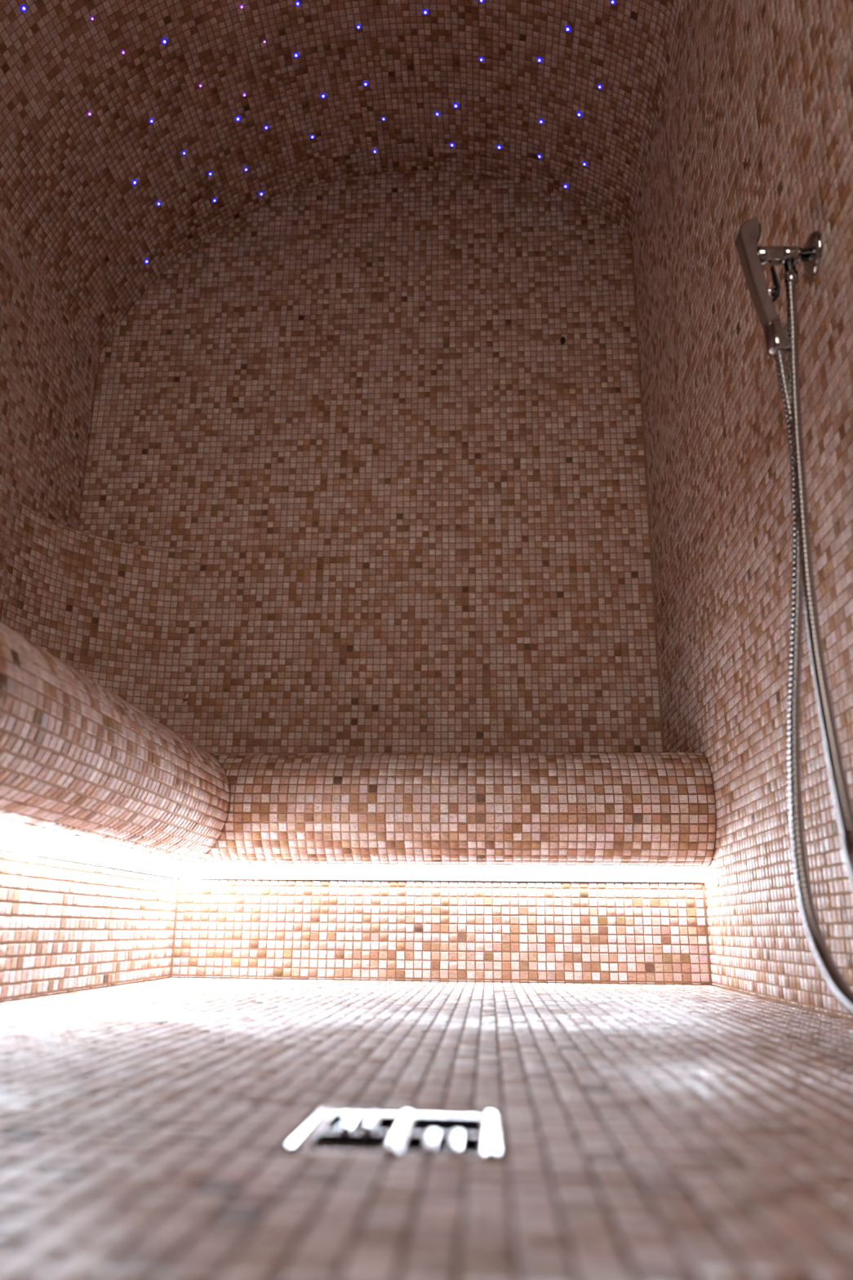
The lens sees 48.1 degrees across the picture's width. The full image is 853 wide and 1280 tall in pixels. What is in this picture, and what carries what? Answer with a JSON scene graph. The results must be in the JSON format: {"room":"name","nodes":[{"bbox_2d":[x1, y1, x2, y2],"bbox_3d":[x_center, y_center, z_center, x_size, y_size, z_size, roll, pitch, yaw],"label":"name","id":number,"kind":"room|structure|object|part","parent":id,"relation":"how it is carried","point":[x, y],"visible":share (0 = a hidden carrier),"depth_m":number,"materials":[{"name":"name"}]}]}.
{"room":"spa","nodes":[
{"label":"spa","id":0,"kind":"room"},
{"bbox_2d":[0,208,99,616],"bbox_3d":[-1.048,-0.721,1.160,0.133,2.413,3.013,0,-17,4],"label":"wall","id":1,"kind":"structure","parent":0,"point":[49,365],"depth_m":2.25,"materials":[{"name":"beige tile"}]},
{"bbox_2d":[0,0,686,354],"bbox_3d":[-0.249,-1.519,1.307,1.645,0.676,2.930,0,-17,4],"label":"ceiling","id":2,"kind":"structure","parent":0,"point":[67,174],"depth_m":2.33,"materials":[{"name":"beige tile"}]},
{"bbox_2d":[19,4,26,12],"bbox_3d":[-0.799,-1.251,1.891,0.010,0.012,0.014,2,-17,-3],"label":"recessed light","id":3,"kind":"object","parent":2,"relation":"in","point":[23,7],"visible":1,"depth_m":1.89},
{"bbox_2d":[131,178,137,185],"bbox_3d":[-0.731,-1.144,2.386,0.012,0.013,0.016,2,-17,-4],"label":"recessed light","id":4,"kind":"object","parent":2,"relation":"in","point":[134,181],"visible":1,"depth_m":2.38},
{"bbox_2d":[148,118,153,123],"bbox_3d":[-0.662,-1.247,2.294,0.011,0.010,0.013,-3,-17,12],"label":"recessed light","id":5,"kind":"object","parent":2,"relation":"in","point":[151,120],"visible":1,"depth_m":2.29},
{"bbox_2d":[155,200,160,206],"bbox_3d":[-0.700,-1.138,2.490,0.012,0.012,0.015,-3,-17,11],"label":"recessed light","id":6,"kind":"object","parent":2,"relation":"in","point":[158,202],"visible":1,"depth_m":2.49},
{"bbox_2d":[160,37,167,44],"bbox_3d":[-0.592,-1.352,2.156,0.013,0.010,0.015,-3,-17,13],"label":"recessed light","id":7,"kind":"object","parent":2,"relation":"in","point":[164,41],"visible":1,"depth_m":2.15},
{"bbox_2d":[235,115,240,121],"bbox_3d":[-0.480,-1.326,2.429,0.015,0.009,0.016,2,-17,-6],"label":"recessed light","id":8,"kind":"object","parent":2,"relation":"in","point":[237,118],"visible":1,"depth_m":2.43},
{"bbox_2d":[293,52,298,57],"bbox_3d":[-0.318,-1.425,2.326,0.015,0.008,0.015,-4,-17,14],"label":"recessed light","id":9,"kind":"object","parent":2,"relation":"in","point":[295,55],"visible":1,"depth_m":2.32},
{"bbox_2d":[294,0,300,5],"bbox_3d":[-0.298,-1.469,2.204,0.013,0.007,0.013,-4,-17,14],"label":"recessed light","id":10,"kind":"object","parent":2,"relation":"in","point":[296,2],"visible":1,"depth_m":2.20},
{"bbox_2d":[320,93,325,98],"bbox_3d":[-0.266,-1.397,2.453,0.015,0.008,0.015,-4,-17,14],"label":"recessed light","id":11,"kind":"object","parent":2,"relation":"in","point":[322,95],"visible":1,"depth_m":2.45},
{"bbox_2d":[355,24,360,29],"bbox_3d":[-0.163,-1.466,2.284,0.013,0.006,0.013,-4,-17,14],"label":"recessed light","id":12,"kind":"object","parent":2,"relation":"in","point":[357,26],"visible":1,"depth_m":2.28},
{"bbox_2d":[362,81,368,86],"bbox_3d":[-0.156,-1.419,2.438,0.014,0.007,0.014,3,-17,-7],"label":"recessed light","id":13,"kind":"object","parent":2,"relation":"in","point":[364,83],"visible":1,"depth_m":2.44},
{"bbox_2d":[422,8,428,14],"bbox_3d":[-0.003,-1.476,2.247,0.014,0.006,0.014,3,-17,-7],"label":"recessed light","id":14,"kind":"object","parent":2,"relation":"in","point":[424,11],"visible":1,"depth_m":2.25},
{"bbox_2d":[453,102,458,108],"bbox_3d":[0.077,-1.393,2.491,0.016,0.007,0.016,3,-17,-7],"label":"recessed light","id":15,"kind":"object","parent":2,"relation":"in","point":[455,105],"visible":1,"depth_m":2.49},
{"bbox_2d":[479,57,484,62],"bbox_3d":[0.135,-1.424,2.343,0.013,0.007,0.013,-4,-17,14],"label":"recessed light","id":16,"kind":"object","parent":2,"relation":"in","point":[481,59],"visible":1,"depth_m":2.34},
{"bbox_2d":[496,144,502,149],"bbox_3d":[0.198,-1.336,2.589,0.015,0.008,0.015,3,-17,-7],"label":"recessed light","id":17,"kind":"object","parent":2,"relation":"in","point":[500,147],"visible":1,"depth_m":2.59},
{"bbox_2d":[537,57,542,62],"bbox_3d":[0.272,-1.392,2.291,0.014,0.008,0.014,-4,-17,14],"label":"recessed light","id":18,"kind":"object","parent":2,"relation":"in","point":[540,60],"visible":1,"depth_m":2.29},
{"bbox_2d":[538,118,544,124],"bbox_3d":[0.296,-1.335,2.458,0.014,0.009,0.014,-4,-17,13],"label":"recessed light","id":19,"kind":"object","parent":2,"relation":"in","point":[540,121],"visible":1,"depth_m":2.46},
{"bbox_2d":[563,183,568,188],"bbox_3d":[0.383,-1.246,2.621,0.015,0.010,0.016,2,-17,-6],"label":"recessed light","id":20,"kind":"object","parent":2,"relation":"in","point":[565,185],"visible":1,"depth_m":2.62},
{"bbox_2d":[564,25,571,32],"bbox_3d":[0.324,-1.397,2.182,0.015,0.009,0.016,2,-17,-6],"label":"recessed light","id":21,"kind":"object","parent":2,"relation":"in","point":[567,28],"visible":1,"depth_m":2.18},
{"bbox_2d":[577,111,582,116],"bbox_3d":[0.382,-1.311,2.380,0.014,0.009,0.015,-3,-17,13],"label":"recessed light","id":22,"kind":"object","parent":2,"relation":"in","point":[579,113],"visible":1,"depth_m":2.38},
{"bbox_2d":[597,83,602,88],"bbox_3d":[0.414,-1.318,2.274,0.012,0.009,0.014,-3,-17,13],"label":"recessed light","id":23,"kind":"object","parent":2,"relation":"in","point":[599,86],"visible":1,"depth_m":2.27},
{"bbox_2d":[610,0,615,4],"bbox_3d":[0.404,-1.379,2.063,0.012,0.009,0.013,2,-17,-5],"label":"recessed light","id":24,"kind":"object","parent":2,"relation":"in","point":[612,2],"visible":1,"depth_m":2.06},
{"bbox_2d":[77,169,664,883],"bbox_3d":[-0.168,-0.309,2.485,1.553,2.413,0.133,0,-17,4],"label":"wall","id":25,"kind":"structure","parent":0,"point":[417,513],"depth_m":2.46,"materials":[{"name":"beige tile"}]},
{"bbox_2d":[0,977,852,1279],"bbox_3d":[-0.040,0.357,0.696,1.084,0.100,2.881,0,-17,4],"label":"floor","id":26,"kind":"structure","parent":0,"point":[651,1131],"depth_m":0.44,"materials":[{"name":"tile"}]},
{"bbox_2d":[0,622,229,1003],"bbox_3d":[-0.709,0.137,0.833,0.573,0.455,2.831,0,-17,4],"label":"bench","id":27,"kind":"object","parent":26,"relation":"on","point":[78,761],"depth_m":1.31,"materials":[{"name":"beige tile"}]},
{"bbox_3d":[-0.588,0.209,0.651,0.048,0.214,2.541,0,-17,4],"label":"panel","id":28,"kind":"part","parent":27,"relation":"part of","materials":[{"name":"beige tile"}]},
{"bbox_3d":[-0.505,0.302,1.375,0.051,0.030,1.023,0,-17,4],"label":"light strip","id":29,"kind":"part","parent":27,"relation":"part of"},
{"bbox_2d":[0,496,201,738],"bbox_3d":[-0.748,0.013,2.185,0.333,0.602,0.333,0,-17,4],"label":"corner backrest","id":30,"kind":"object","parent":27,"relation":"on","point":[114,612],"visible":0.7,"depth_m":2.30,"materials":[{"name":"beige tile"}]},
{"bbox_2d":[279,1107,504,1159],"bbox_3d":[-0.013,0.264,0.441,0.097,0.071,0.097,0,-17,4],"label":"floor drain","id":31,"kind":"object","parent":26,"relation":"in","point":[406,1133],"visible":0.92,"depth_m":0.45,"materials":[{"name":"silver metal"}]},
{"bbox_2d":[169,752,716,986],"bbox_3d":[0.006,0.476,1.923,1.051,0.455,0.464,0,-17,4],"label":"bench","id":32,"kind":"object","parent":26,"relation":"on","point":[611,810],"depth_m":1.78,"materials":[{"name":"beige tile"}]},
{"bbox_3d":[0.012,0.572,1.824,1.026,0.214,0.048,0,-17,4],"label":"panel","id":33,"kind":"part","parent":32,"relation":"part of","materials":[{"name":"beige tile"}]},
{"bbox_3d":[0.021,0.445,1.828,1.005,0.030,0.044,0,-17,4],"label":"light strip","id":34,"kind":"part","parent":32,"relation":"part of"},
{"bbox_2d":[633,0,852,1020],"bbox_3d":[0.533,-0.735,1.061,0.133,2.413,3.013,0,-17,4],"label":"wall","id":35,"kind":"structure","parent":0,"point":[757,118],"depth_m":1.47,"materials":[{"name":"beige tile"}]},
{"bbox_2d":[758,231,822,285],"bbox_3d":[0.442,-0.466,1.173,0.070,0.069,0.054,0,-17,4],"label":"bracket","id":36,"kind":"object","parent":35,"relation":"attached to","point":[789,256],"visible":0.98,"depth_m":1.17,"materials":[{"name":"silver metal"}]},
{"bbox_2d":[735,217,790,357],"bbox_3d":[0.409,-0.431,1.165,0.049,0.189,0.027,0,-17,4],"label":"shower","id":37,"kind":"object","parent":36,"relation":"attached to","point":[775,336],"visible":0.98,"depth_m":1.16,"materials":[{"name":"silver metal"}]},
{"bbox_3d":[0.404,-0.448,1.170,0.038,0.154,0.020,0,-17,4],"label":"handle","id":38,"kind":"part","parent":37,"relation":"part of","materials":[{"name":"silver metal"}]},
{"bbox_3d":[0.464,-0.473,1.174,0.012,0.018,0.018,0,-17,4],"label":"arm","id":39,"kind":"part","parent":36,"relation":"part of","materials":[{"name":"silver metal"}]},
{"bbox_2d":[773,280,852,1015],"bbox_3d":[0.331,-0.106,0.820,0.078,0.832,0.522,-5,-18,17],"label":"shower hose","id":40,"kind":"object","parent":36,"relation":"attached to","point":[803,591],"visible":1,"depth_m":0.91,"materials":[{"name":"silver metal"}]}
]}

